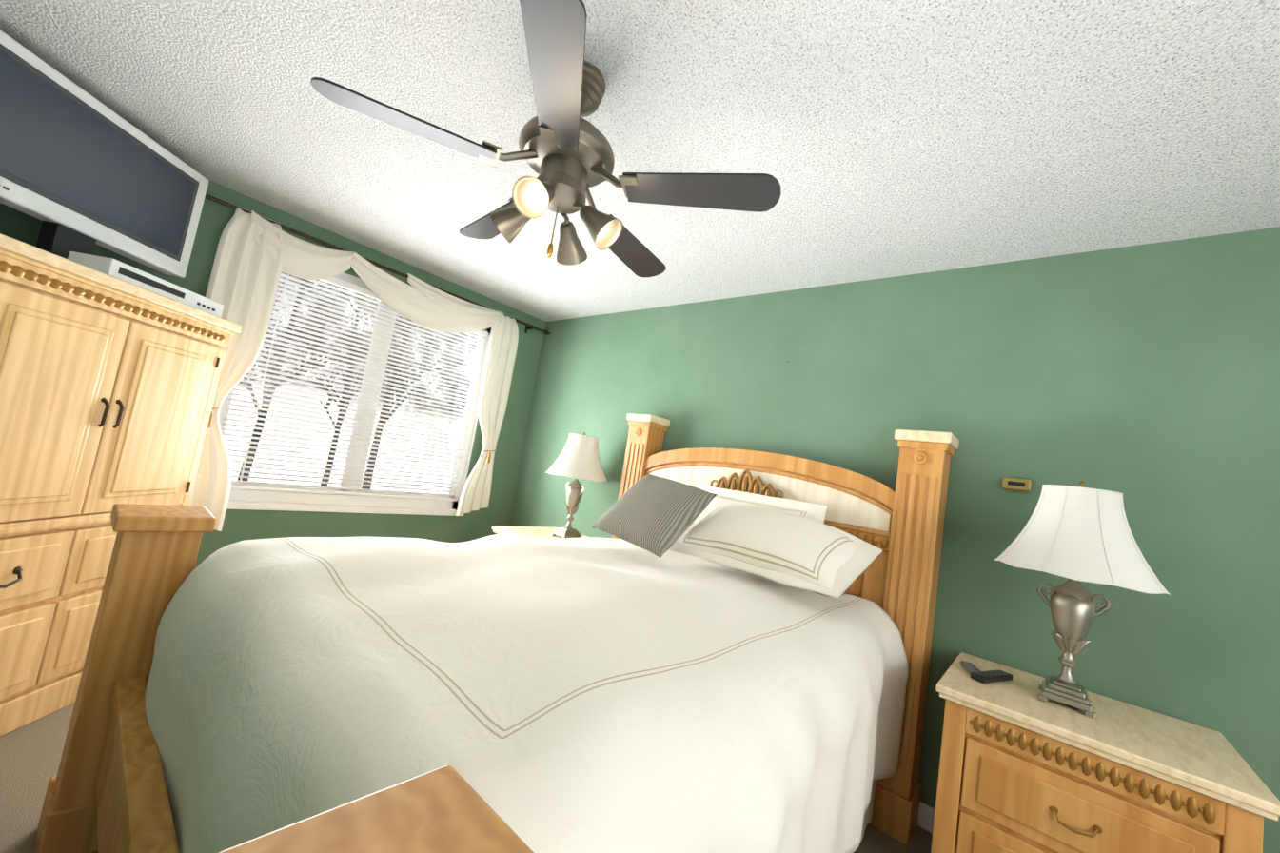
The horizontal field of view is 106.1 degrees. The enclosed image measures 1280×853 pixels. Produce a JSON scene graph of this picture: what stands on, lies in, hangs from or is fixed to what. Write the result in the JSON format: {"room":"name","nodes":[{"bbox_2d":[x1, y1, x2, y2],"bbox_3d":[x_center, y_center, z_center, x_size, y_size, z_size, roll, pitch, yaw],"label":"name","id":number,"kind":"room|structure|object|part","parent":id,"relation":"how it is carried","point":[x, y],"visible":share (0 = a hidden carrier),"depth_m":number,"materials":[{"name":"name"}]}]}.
{"room":"bedroom","nodes":[
{"label":"bedroom","id":0,"kind":"room"},
{"bbox_2d":[0,179,546,569],"bbox_3d":[-2.082,0.000,3.039,0.120,2.440,3.160,5,-7,41],"label":"wall","id":1,"kind":"structure","parent":0,"point":[238,524],"depth_m":3.19,"materials":[{"name":"green paint"}]},
{"bbox_2d":[218,271,492,515],"bbox_3d":[-1.834,-0.189,3.276,0.120,1.530,1.630,5,-7,41],"label":"window","id":2,"kind":"structure","parent":1,"relation":"in","point":[262,500],"depth_m":3.26,"materials":[{"name":"white glass"}]},
{"bbox_2d":[220,270,487,500],"bbox_3d":[-1.802,-0.214,3.255,0.058,1.355,1.468,5,-7,41],"label":"window blinds","id":3,"kind":"object","parent":2,"relation":"attached to","point":[338,282],"visible":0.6,"depth_m":3.16,"materials":[{"name":"white plastic"}]},
{"bbox_2d":[188,194,550,531],"bbox_3d":[-1.725,-0.188,3.189,0.196,1.747,2.550,5,-7,41],"label":"curtain","id":4,"kind":"object","parent":1,"relation":"attached to","point":[256,254],"visible":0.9,"depth_m":2.74,"materials":[{"name":"white fabric"}]},
{"bbox_3d":[-1.628,-1.015,3.292,0.106,0.072,2.550,5,-7,41],"label":"curtain rod","id":5,"kind":"part","parent":4,"relation":"part of","materials":[{"name":"black metal"}]},
{"bbox_2d":[0,702,932,852],"bbox_3d":[0.075,1.441,0.883,6.370,0.100,3.400,5,-7,41],"label":"floor","id":6,"kind":"structure","parent":0,"point":[30,754],"depth_m":1.61,"materials":[{"name":"beige carpet"}]},
{"bbox_2d":[0,233,241,736],"bbox_3d":[-2.315,0.244,1.834,0.470,1.676,1.038,9,-5,-4],"label":"armoire","id":7,"kind":"object","parent":6,"relation":"on","point":[108,384],"visible":0.83,"depth_m":1.80,"materials":[{"name":"brown wood"}]},
{"bbox_2d":[0,29,209,277],"bbox_3d":[-2.239,-0.946,1.930,0.240,0.699,0.960,9,-5,-4],"label":"tv","id":8,"kind":"object","parent":7,"relation":"on","point":[82,170],"visible":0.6,"depth_m":1.89,"materials":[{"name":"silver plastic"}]},
{"bbox_2d":[67,251,223,317],"bbox_3d":[-2.079,-0.589,2.067,0.158,0.069,0.540,9,-5,-4],"label":"dvd player","id":9,"kind":"object","parent":7,"relation":"on","point":[118,269],"visible":0.69,"depth_m":1.94},
{"bbox_2d":[34,413,959,852],"bbox_3d":[-0.141,0.604,1.757,1.894,1.632,2.429,5,-7,41],"label":"bed","id":10,"kind":"object","parent":6,"relation":"on","point":[508,693],"visible":0.88,"depth_m":1.08,"materials":[{"name":"white fabric"}]},
{"bbox_2d":[133,532,908,852],"bbox_3d":[-0.191,0.929,1.659,1.674,0.864,2.089,5,-7,41],"label":"duvet","id":11,"kind":"object","parent":10,"relation":"on","point":[599,695],"depth_m":1.01,"materials":[{"name":"white fabric"}]},
{"bbox_2d":[591,473,717,557],"bbox_3d":[0.063,0.391,2.229,0.460,0.325,0.332,5,-7,41],"label":"accent pillow","id":12,"kind":"object","parent":10,"relation":"on","point":[656,515],"visible":1,"depth_m":2.14,"materials":[{"name":"grey fabric"}]},
{"bbox_2d":[695,483,827,585],"bbox_3d":[0.537,0.542,2.453,0.740,0.409,0.155,5,-7,41],"label":"pillow","id":13,"kind":"object","parent":10,"relation":"on","point":[814,511],"visible":0.08,"depth_m":2.44,"materials":[{"name":"white fabric"}]},
{"bbox_2d":[669,500,882,598],"bbox_3d":[0.545,0.495,2.090,0.822,0.272,0.443,5,-7,41],"label":"pillow","id":14,"kind":"object","parent":10,"relation":"on","point":[804,553],"visible":1,"depth_m":1.95,"materials":[{"name":"white fabric"}]},
{"bbox_2d":[492,525,587,538],"bbox_3d":[-0.625,1.113,3.246,0.704,0.740,0.584,5,-7,41],"label":"nightstand","id":15,"kind":"object","parent":6,"relation":"on","point":[543,532],"depth_m":3.29,"materials":[{"name":"brown wood"}]},
{"bbox_2d":[545,431,608,538],"bbox_3d":[-0.443,0.397,3.327,0.440,0.737,0.440,5,-7,41],"label":"lamp","id":16,"kind":"object","parent":15,"relation":"on","point":[578,458],"visible":0.96,"depth_m":3.25,"materials":[{"name":"white fabric"}]},
{"bbox_2d":[930,651,1279,852],"bbox_3d":[1.357,1.274,1.525,0.704,0.740,0.584,5,-7,41],"label":"nightstand","id":17,"kind":"object","parent":6,"relation":"on","point":[1023,768],"visible":1,"depth_m":1.39,"materials":[{"name":"brown wood"}]},
{"bbox_2d":[960,660,981,672],"bbox_3d":[1.212,0.884,1.757,0.040,0.018,0.120,8,-5,16],"label":"remote","id":18,"kind":"object","parent":17,"relation":"on","point":[968,666],"visible":0.69,"depth_m":1.76,"materials":[{"name":"grey plastic"}]},
{"bbox_2d":[970,669,1013,683],"bbox_3d":[1.245,0.883,1.703,0.190,0.022,0.048,12,-6,-27],"label":"remote","id":19,"kind":"object","parent":17,"relation":"on","point":[991,676],"visible":1,"depth_m":1.68,"materials":[{"name":"black plastic"}]},
{"bbox_2d":[994,480,1170,718],"bbox_3d":[1.460,0.547,1.621,0.440,0.737,0.440,5,-7,41],"label":"lamp","id":20,"kind":"object","parent":17,"relation":"on","point":[1076,535],"visible":1,"depth_m":1.56,"materials":[{"name":"white fabric"}]},
{"bbox_2d":[0,0,1279,321],"bbox_3d":[0.470,-1.058,1.103,6.370,0.100,3.400,5,-7,41],"label":"ceiling","id":21,"kind":"structure","parent":0,"point":[877,139],"depth_m":1.60,"materials":[{"name":"white paint"}]},
{"bbox_2d":[310,0,781,277],"bbox_3d":[-0.243,-0.789,1.501,1.211,0.581,1.228,5,-7,41],"label":"fan","id":22,"kind":"object","parent":21,"relation":"hanging from","point":[565,151],"visible":1,"depth_m":1.36,"materials":[{"name":"grey metal"}]},
{"bbox_2d":[509,226,1279,852],"bbox_3d":[1.320,0.466,2.224,6.370,2.440,0.120,5,-7,41],"label":"wall","id":23,"kind":"structure","parent":0,"point":[1145,379],"depth_m":1.98,"materials":[{"name":"green paint"}]},
{"bbox_2d":[917,801,934,832],"bbox_3d":[1.095,1.611,2.073,6.130,0.090,0.012,5,-7,41],"label":"baseboard","id":24,"kind":"structure","parent":23,"relation":"attached to","point":[926,817],"depth_m":1.98,"materials":[{"name":"white plastic"}]},
{"bbox_2d":[1001,476,1031,491],"bbox_3d":[1.548,0.238,1.980,0.095,0.046,0.030,5,-7,41],"label":"thermostat","id":25,"kind":"object","parent":23,"relation":"attached to","point":[1022,484],"visible":0.96,"depth_m":1.97,"materials":[{"name":"gold metal"}]},
{"label":"outside","id":26,"kind":"structure","parent":0,"visible":0},
{"bbox_2d":[223,271,478,493],"bbox_3d":[-4.678,-2.619,6.856,8.750,8.550,20.000,5,-7,41],"label":"garden","id":27,"kind":"object","parent":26,"point":[307,442],"depth_m":10.68,"materials":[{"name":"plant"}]}
]}

